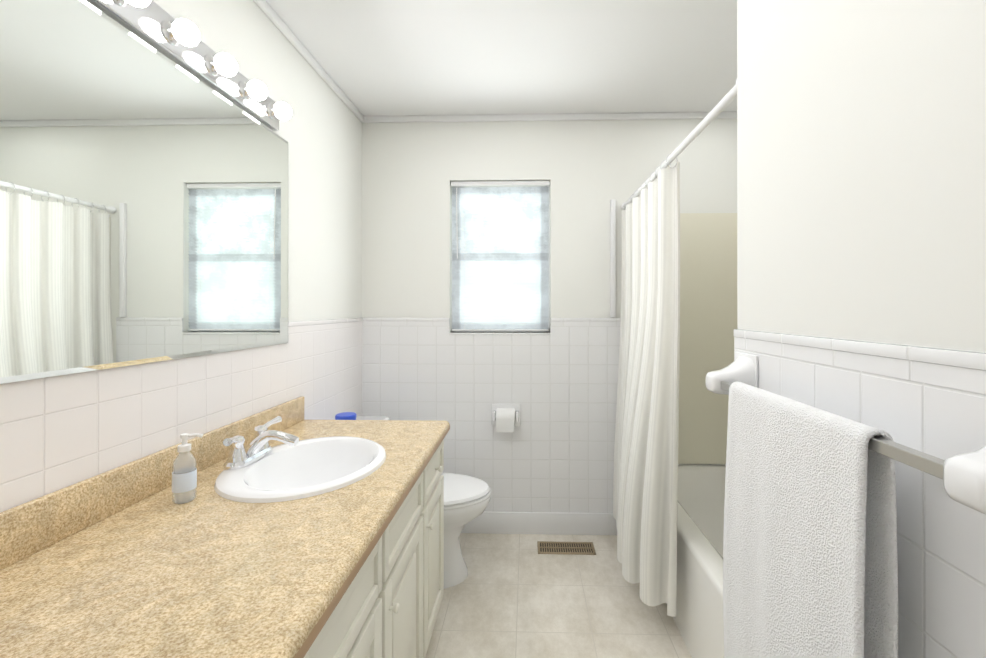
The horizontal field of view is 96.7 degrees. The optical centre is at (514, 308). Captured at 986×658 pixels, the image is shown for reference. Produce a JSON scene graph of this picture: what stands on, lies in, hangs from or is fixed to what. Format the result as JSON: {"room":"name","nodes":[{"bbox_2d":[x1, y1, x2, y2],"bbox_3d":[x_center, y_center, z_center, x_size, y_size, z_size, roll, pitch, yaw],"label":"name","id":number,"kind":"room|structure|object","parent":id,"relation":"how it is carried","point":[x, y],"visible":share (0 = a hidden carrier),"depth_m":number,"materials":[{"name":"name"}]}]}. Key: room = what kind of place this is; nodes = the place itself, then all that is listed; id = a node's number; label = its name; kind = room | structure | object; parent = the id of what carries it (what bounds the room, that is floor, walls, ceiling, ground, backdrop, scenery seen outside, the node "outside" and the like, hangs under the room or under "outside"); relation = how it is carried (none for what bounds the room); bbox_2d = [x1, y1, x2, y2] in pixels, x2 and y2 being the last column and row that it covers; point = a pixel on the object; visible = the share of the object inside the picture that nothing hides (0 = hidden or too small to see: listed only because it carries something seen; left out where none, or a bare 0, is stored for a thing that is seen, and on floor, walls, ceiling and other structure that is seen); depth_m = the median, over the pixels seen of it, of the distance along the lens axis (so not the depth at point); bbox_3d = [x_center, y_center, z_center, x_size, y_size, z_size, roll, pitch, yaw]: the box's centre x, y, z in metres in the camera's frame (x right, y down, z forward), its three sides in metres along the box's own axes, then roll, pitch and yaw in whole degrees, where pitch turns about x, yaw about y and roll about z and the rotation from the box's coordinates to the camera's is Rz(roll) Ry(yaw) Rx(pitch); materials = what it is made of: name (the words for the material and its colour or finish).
{"room":"bathroom","nodes":[
{"label":"bathroom","id":0,"kind":"room"},
{"bbox_2d":[86,0,361,321],"bbox_3d":[-1.014,0.088,0.859,0.120,2.440,3.710,0,0,2],"label":"wall","id":1,"kind":"structure","parent":0,"point":[320,131],"depth_m":1.95,"materials":[{"name":"white paint"}]},
{"bbox_2d":[0,0,287,383],"bbox_3d":[-0.944,-0.267,0.670,0.006,0.810,2.195,0,0,2],"label":"mirror","id":2,"kind":"object","parent":1,"relation":"attached to","point":[143,202],"visible":1,"depth_m":1.04,"materials":[{"name":"white mirror"}]},
{"bbox_2d":[0,396,303,563],"bbox_3d":[-0.937,0.424,0.737,0.020,0.101,2.270,0,0,2],"label":"backsplash","id":3,"kind":"structure","parent":1,"relation":"attached to","point":[26,525],"depth_m":0.98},
{"bbox_2d":[0,318,362,511],"bbox_3d":[-0.948,0.681,0.857,0.011,1.255,3.470,0,0,2],"label":"wall tile","id":4,"kind":"structure","parent":1,"relation":"attached to","point":[60,432],"depth_m":1.14,"materials":[{"name":"white tile"}]},
{"bbox_2d":[91,0,291,130],"bbox_3d":[-0.903,-0.739,0.930,0.093,0.105,1.535,0,0,2],"label":"sconce","id":5,"kind":"object","parent":1,"relation":"attached to","point":[163,30],"visible":1,"depth_m":1.26,"materials":[{"name":"white glass"}]},
{"bbox_2d":[253,0,364,122],"bbox_3d":[-0.943,-1.114,0.859,0.021,0.035,3.470,0,0,2],"label":"crown molding","id":6,"kind":"structure","parent":1,"relation":"attached to","point":[265,7],"depth_m":1.90,"materials":[{"name":"white paint"}]},
{"bbox_2d":[266,0,736,115],"bbox_3d":[0.228,-1.172,0.827,2.605,0.080,3.710,0,0,2],"label":"ceiling","id":7,"kind":"structure","parent":0,"point":[430,57],"depth_m":1.94,"materials":[{"name":"white paint"}]},
{"bbox_2d":[362,119,736,465],"bbox_3d":[0.279,0.091,2.619,2.365,2.440,0.120,0,0,2],"label":"wall","id":8,"kind":"structure","parent":0,"point":[589,170],"depth_m":2.56,"materials":[{"name":"white paint"}]},
{"bbox_2d":[362,318,620,512],"bbox_3d":[-0.141,0.683,2.601,1.512,1.255,0.087,0,0,2],"label":"wall tile","id":9,"kind":"structure","parent":8,"relation":"attached to","point":[553,451],"depth_m":2.56,"materials":[{"name":"white tile"}]},
{"bbox_2d":[491,404,520,431],"bbox_3d":[-0.052,0.626,2.510,0.170,0.140,0.098,0,0,2],"label":"toilet paper","id":10,"kind":"object","parent":9,"relation":"attached to","point":[505,417],"visible":1,"depth_m":2.48,"materials":[{"name":"white paper"}]},
{"bbox_2d":[452,186,549,331],"bbox_3d":[-0.084,-0.305,2.667,0.592,0.897,0.054,0,0,2],"label":"window","id":11,"kind":"structure","parent":8,"relation":"in","point":[549,272],"depth_m":2.63,"materials":[{"name":"white paint"}]},
{"bbox_2d":[451,181,549,331],"bbox_3d":[-0.086,-0.307,2.593,0.584,0.889,0.040,0,0,2],"label":"window blind","id":12,"kind":"object","parent":11,"relation":"attached to","point":[500,255],"visible":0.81,"depth_m":2.60,"materials":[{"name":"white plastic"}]},
{"bbox_2d":[461,511,616,534],"bbox_3d":[-0.142,1.248,2.554,1.511,0.125,0.014,0,0,2],"label":"baseboard","id":13,"kind":"structure","parent":8,"relation":"attached to","point":[558,523],"depth_m":2.54,"materials":[{"name":"white paint"}]},
{"bbox_2d":[365,112,736,122],"bbox_3d":[0.292,-1.112,2.549,2.335,0.035,0.021,0,0,2],"label":"crown molding","id":14,"kind":"structure","parent":8,"relation":"attached to","point":[678,115],"depth_m":2.54,"materials":[{"name":"white paint"}]},
{"bbox_2d":[610,199,615,317],"bbox_3d":[0.570,-0.288,2.540,0.028,0.683,0.022,0,0,2],"label":"trim","id":15,"kind":"structure","parent":8,"relation":"attached to","point":[612,258],"depth_m":2.53,"materials":[{"name":"white paint"}]},
{"bbox_2d":[425,533,691,657],"bbox_3d":[0.228,1.358,0.823,2.605,0.100,3.710,0,0,2],"label":"floor","id":16,"kind":"structure","parent":0,"point":[514,596],"depth_m":1.91,"materials":[{"name":"tile"}]},
{"bbox_2d":[0,416,449,657],"bbox_3d":[-0.623,0.890,0.727,0.650,0.835,2.270,0,0,2],"label":"bathroom vanity","id":17,"kind":"object","parent":16,"relation":"on","point":[288,531],"depth_m":0.84,"materials":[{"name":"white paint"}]},
{"bbox_2d":[172,433,202,503],"bbox_3d":[-0.807,0.391,1.078,0.059,0.164,0.049,0,0,2],"label":"soap dispenser","id":18,"kind":"object","parent":17,"relation":"on","point":[184,479],"visible":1,"depth_m":1.07,"materials":[{"name":"white plastic"}]},
{"bbox_2d":[216,416,303,467],"bbox_3d":[-0.745,0.407,1.327,0.180,0.101,0.258,0,0,2],"label":"faucet","id":19,"kind":"object","parent":17,"relation":"on","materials":[{"name":"silver metal"}]},
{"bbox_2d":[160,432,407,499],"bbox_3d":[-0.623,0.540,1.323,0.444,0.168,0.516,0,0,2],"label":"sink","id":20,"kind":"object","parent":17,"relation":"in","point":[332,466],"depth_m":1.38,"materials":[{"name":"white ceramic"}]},
{"bbox_2d":[356,416,490,588],"bbox_3d":[-0.510,0.951,2.159,0.792,0.718,0.510,0,0,2],"label":"toilet","id":21,"kind":"object","parent":16,"relation":"on","point":[467,499],"visible":0.29,"depth_m":2.08,"materials":[{"name":"white ceramic"}]},
{"bbox_2d":[335,412,356,419],"bbox_3d":[-0.804,0.547,2.088,0.095,0.087,0.096,0,0,2],"label":"air freshener","id":22,"kind":"object","parent":21,"relation":"on","point":[347,416],"visible":0.44,"depth_m":2.06,"materials":[{"name":"blue plastic"}]},
{"bbox_2d":[537,541,595,554],"bbox_3d":[0.280,1.308,2.392,0.310,0.006,0.120,0,0,2],"label":"floor vent","id":23,"kind":"object","parent":16,"relation":"in","point":[576,548],"visible":1,"depth_m":2.39,"materials":[{"name":"brown metal"}]},
{"bbox_2d":[666,465,725,657],"bbox_3d":[1.050,1.105,1.825,0.761,0.410,1.402,0,0,2],"label":"bathtub","id":24,"kind":"object","parent":16,"relation":"on","point":[698,620],"visible":0.17,"depth_m":1.72,"materials":[{"name":"white ceramic"}]},
{"bbox_2d":[737,0,985,352],"bbox_3d":[0.606,0.087,0.104,0.120,2.440,2.050,0,0,2],"label":"wall","id":25,"kind":"structure","parent":0,"point":[861,170],"depth_m":0.71,"materials":[{"name":"white paint"}]},
{"bbox_2d":[613,79,736,616],"bbox_3d":[0.558,0.287,1.840,0.167,1.797,1.407,0,0,2],"label":"shower curtain","id":26,"kind":"object","parent":25,"relation":"attached to","point":[645,483],"visible":1,"depth_m":1.77,"materials":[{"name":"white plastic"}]},
{"bbox_2d":[734,329,985,657],"bbox_3d":[0.540,0.680,0.105,0.011,1.255,2.050,0,0,2],"label":"wall tile","id":27,"kind":"structure","parent":25,"relation":"attached to","point":[929,401],"depth_m":0.60,"materials":[{"name":"white tile"}]},
{"bbox_2d":[706,351,985,657],"bbox_3d":[0.505,0.501,0.755,0.102,0.783,0.731,0,0,2],"label":"towel rail","id":28,"kind":"object","parent":27,"relation":"attached to","point":[810,563],"visible":1,"depth_m":0.69,"materials":[{"name":"white fabric"}]},
{"bbox_3d":[1.501,0.090,1.874,0.120,2.440,1.540,0,0,2],"label":"wall","id":29,"kind":"structure","parent":0,"visible":0},
{"bbox_2d":[678,213,736,463],"bbox_3d":[1.049,0.174,2.534,0.780,1.447,0.006,0,0,2],"label":"wall","id":30,"kind":"structure","parent":29,"relation":"attached to","point":[708,283],"depth_m":2.51,"materials":[{"name":"beige paint"}]}
]}

